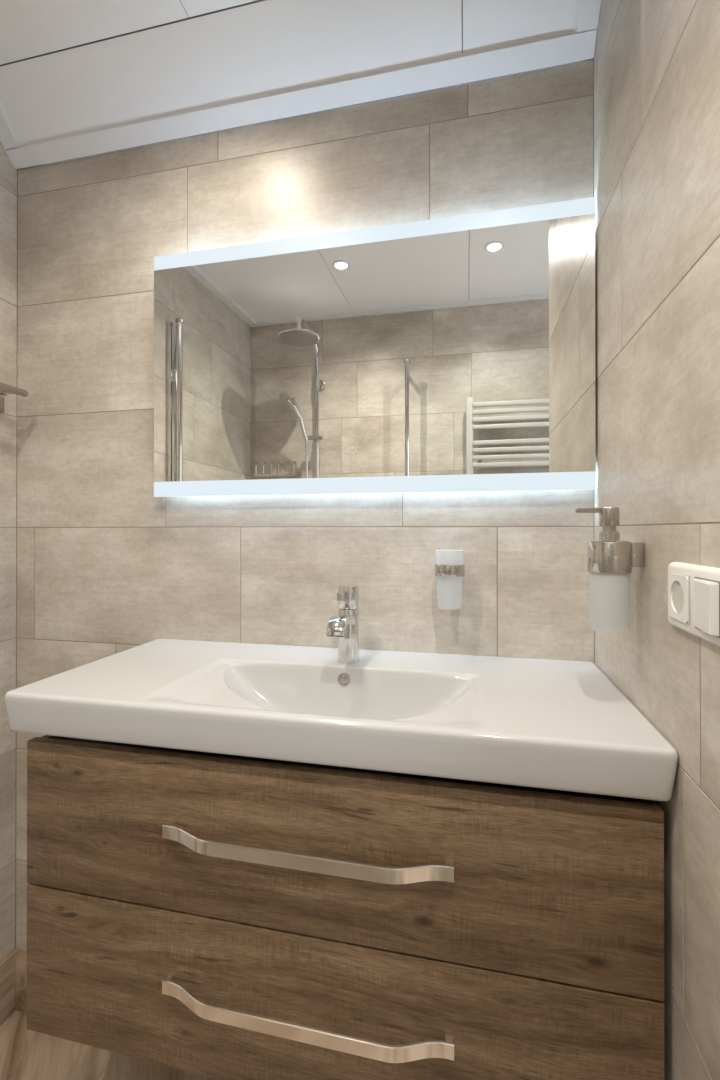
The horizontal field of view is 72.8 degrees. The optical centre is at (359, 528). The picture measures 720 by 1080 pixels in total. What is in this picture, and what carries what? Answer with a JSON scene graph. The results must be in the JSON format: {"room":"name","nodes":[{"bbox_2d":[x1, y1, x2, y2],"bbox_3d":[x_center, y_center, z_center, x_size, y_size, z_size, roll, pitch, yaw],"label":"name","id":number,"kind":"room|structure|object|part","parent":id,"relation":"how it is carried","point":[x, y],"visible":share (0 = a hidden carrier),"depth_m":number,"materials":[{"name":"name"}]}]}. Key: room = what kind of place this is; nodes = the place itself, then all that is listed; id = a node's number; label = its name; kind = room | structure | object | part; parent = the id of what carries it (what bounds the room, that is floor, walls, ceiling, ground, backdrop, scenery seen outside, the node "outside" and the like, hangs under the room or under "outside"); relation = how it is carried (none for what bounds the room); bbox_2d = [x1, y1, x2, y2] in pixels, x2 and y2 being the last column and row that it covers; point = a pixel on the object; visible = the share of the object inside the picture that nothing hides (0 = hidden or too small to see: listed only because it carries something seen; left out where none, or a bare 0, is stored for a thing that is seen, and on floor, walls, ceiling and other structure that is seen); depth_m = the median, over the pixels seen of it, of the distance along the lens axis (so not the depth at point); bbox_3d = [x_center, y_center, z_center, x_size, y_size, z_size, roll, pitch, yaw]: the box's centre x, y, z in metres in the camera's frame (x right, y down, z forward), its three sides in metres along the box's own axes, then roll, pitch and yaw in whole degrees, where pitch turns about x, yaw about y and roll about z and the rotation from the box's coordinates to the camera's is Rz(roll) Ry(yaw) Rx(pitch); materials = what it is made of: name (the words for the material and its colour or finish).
{"room":"bathroom","nodes":[
{"label":"bathroom","id":0,"kind":"room"},
{"bbox_2d":[0,141,40,963],"bbox_3d":[-1.136,0.059,0.589,0.080,2.470,1.688,0,0,12],"label":"wall","id":1,"kind":"structure","parent":0,"point":[8,173],"depth_m":1.30,"materials":[{"name":"tile"}]},
{"bbox_2d":[0,952,14,1025],"bbox_3d":[-1.094,1.216,0.572,0.007,0.157,1.520,0,0,12],"label":"baseboard","id":2,"kind":"structure","parent":1,"relation":"attached to","point":[7,967],"depth_m":1.29,"materials":[{"name":"brown wood"}]},
{"bbox_2d":[0,101,20,149],"bbox_3d":[-1.071,-1.081,0.578,0.051,0.152,1.466,0,0,12],"label":"trim","id":3,"kind":"structure","parent":1,"relation":"attached to","point":[9,138],"depth_m":1.27,"materials":[{"name":"white paint"}]},
{"bbox_2d":[0,382,27,412],"bbox_3d":[-0.933,-0.328,1.082,0.105,0.051,0.380,0,0,12],"label":"towel rack","id":4,"kind":"object","parent":1,"relation":"attached to","point":[5,389],"visible":1,"depth_m":1.22,"materials":[{"name":"silver metal"}]},
{"bbox_3d":[-0.892,-0.344,1.067,0.018,0.018,0.368,0,0,12],"label":"rail","id":5,"kind":"part","parent":4,"relation":"part of","materials":[{"name":"silver metal"}]},
{"bbox_2d":[0,1010,217,1079],"bbox_3d":[-0.034,1.323,0.342,2.176,0.060,1.528,0,0,12],"label":"floor","id":6,"kind":"structure","parent":0,"point":[25,1054],"depth_m":1.19,"materials":[{"name":"brown wood"}]},
{"bbox_2d":[0,0,596,168],"bbox_3d":[-0.033,-1.085,0.357,2.176,0.206,1.542,0,0,12],"label":"ceiling","id":7,"kind":"structure","parent":0,"point":[67,66],"depth_m":1.08,"materials":[{"name":"white paint"}]},
{"bbox_2d":[16,59,594,951],"bbox_3d":[-0.214,0.159,1.209,1.613,2.274,0.080,0,0,12],"label":"wall","id":8,"kind":"structure","parent":0,"point":[107,566],"depth_m":1.18,"materials":[{"name":"tile"}]},
{"bbox_2d":[14,950,26,1012],"bbox_3d":[-0.224,1.218,1.163,1.453,0.157,0.007,0,0,12],"label":"baseboard","id":9,"kind":"structure","parent":8,"relation":"attached to","point":[20,956],"depth_m":1.31,"materials":[{"name":"beige tile"}]},
{"bbox_2d":[5,30,597,168],"bbox_3d":[-0.227,-0.993,1.154,1.451,0.040,0.036,0,0,12],"label":"trim","id":10,"kind":"structure","parent":8,"relation":"attached to","point":[568,46],"depth_m":1.12,"materials":[{"name":"white paint"}]},
{"bbox_2d":[27,735,663,1079],"bbox_3d":[-0.059,0.600,0.910,0.998,0.511,0.433,0,0,12],"label":"vanity cabinet","id":11,"kind":"object","parent":8,"relation":"attached to","point":[218,916],"visible":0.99,"depth_m":0.71,"materials":[{"name":"brown wood"}]},
{"bbox_3d":[-0.092,0.719,0.712,0.450,0.022,0.034,0,0,12],"label":"handle","id":12,"kind":"part","parent":11,"relation":"part of","materials":[{"name":"silver metal"}]},
{"bbox_3d":[-0.092,0.476,0.713,0.450,0.022,0.034,0,0,12],"label":"handle","id":13,"kind":"part","parent":11,"relation":"part of","materials":[{"name":"silver metal"}]},
{"bbox_2d":[4,639,677,800],"bbox_3d":[-0.059,0.343,0.917,1.023,0.134,0.421,0,0,12],"label":"washbasin","id":14,"kind":"object","parent":11,"relation":"in","point":[564,725],"visible":1,"depth_m":0.78,"materials":[{"name":"white ceramic"}]},
{"bbox_2d":[326,585,359,663],"bbox_3d":[-0.033,0.197,0.976,0.047,0.158,0.132,0,0,12],"label":"mixer tap","id":15,"kind":"object","parent":14,"relation":"on","point":[344,625],"visible":1,"depth_m":1.00,"materials":[{"name":"silver metal"}]},
{"bbox_3d":[-0.036,0.187,0.962,0.036,0.032,0.102,0,0,12],"label":"spout","id":16,"kind":"part","parent":15,"relation":"part of","materials":[{"name":"silver metal"}]},
{"bbox_3d":[-0.033,0.136,0.975,0.010,0.024,0.064,0,0,12],"label":"lever","id":17,"kind":"part","parent":15,"relation":"part of","materials":[{"name":"silver metal"}]},
{"bbox_3d":[-0.089,0.732,0.738,0.982,0.246,0.018,0,0,12],"label":"drawer","id":18,"kind":"part","parent":11,"relation":"part of","materials":[{"name":"brown wood"}]},
{"bbox_3d":[-0.082,0.501,0.771,0.946,0.248,0.036,0,0,12],"label":"rail","id":19,"kind":"part","parent":11,"relation":"part of","materials":[{"name":"black wood"}]},
{"bbox_2d":[154,197,595,496],"bbox_3d":[-0.013,-0.375,1.110,1.007,0.592,0.030,0,0,12],"label":"mirror","id":20,"kind":"object","parent":8,"relation":"attached to","point":[453,353],"visible":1,"depth_m":1.08,"materials":[{"name":"clear glass"}]},
{"bbox_2d":[435,564,464,576],"bbox_3d":[0.190,0.086,1.033,0.062,0.040,0.090,0,0,12],"label":"holder","id":21,"kind":"object","parent":8,"relation":"attached to","point":[440,570],"visible":0.8,"depth_m":0.99,"materials":[{"name":"silver metal"}]},
{"bbox_2d":[436,550,463,609],"bbox_3d":[0.187,0.105,1.018,0.057,0.120,0.057,0,0,12],"label":"glass tumbler","id":22,"kind":"object","parent":21,"relation":"in","point":[449,589],"visible":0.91,"depth_m":1.00,"materials":[{"name":"white glass"}]},
{"bbox_2d":[585,0,719,1079],"bbox_3d":[0.466,0.070,0.736,0.080,2.450,0.711,0,0,12],"label":"wall","id":23,"kind":"structure","parent":0,"point":[657,62],"depth_m":0.64,"materials":[{"name":"tile"}]},
{"bbox_2d":[573,0,600,32],"bbox_3d":[0.392,-1.067,0.699,0.046,0.126,0.600,0,0,12],"label":"trim","id":24,"kind":"structure","parent":23,"relation":"attached to","point":[587,12],"depth_m":0.97,"materials":[{"name":"white paint"}]},
{"bbox_2d":[587,542,643,573],"bbox_3d":[0.386,0.043,0.737,0.077,0.046,0.060,0,0,12],"label":"holder","id":25,"kind":"object","parent":23,"relation":"attached to","point":[602,557],"visible":0.95,"depth_m":0.72,"materials":[{"name":"silver metal"}]},
{"bbox_2d":[574,507,629,632],"bbox_3d":[0.367,0.061,0.741,0.077,0.184,0.056,0,0,12],"label":"soap dispenser","id":26,"kind":"object","parent":25,"relation":"in","point":[609,594],"visible":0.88,"depth_m":0.72,"materials":[{"name":"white glass"}]},
{"bbox_2d":[589,572,629,632],"bbox_3d":[0.377,0.088,0.739,0.056,0.131,0.056,0,0,12],"label":"glass bottle","id":27,"kind":"object","parent":26,"relation":"on","point":[609,594],"depth_m":0.72,"materials":[{"name":"white glass"}]},
{"bbox_2d":[668,562,719,646],"bbox_3d":[0.375,0.082,0.551,0.018,0.081,0.152,0,0,12],"label":"outlet","id":28,"kind":"object","parent":23,"relation":"attached to","point":[693,590],"visible":1,"depth_m":0.54,"materials":[{"name":"white plastic"}]},
{"bbox_2d":[694,578,718,636],"bbox_3d":[0.362,0.082,0.517,0.009,0.054,0.054,0,0,12],"label":"rocker switch","id":29,"kind":"object","parent":28,"relation":"attached to","point":[706,590],"depth_m":0.50,"materials":[{"name":"white plastic"}]}
]}

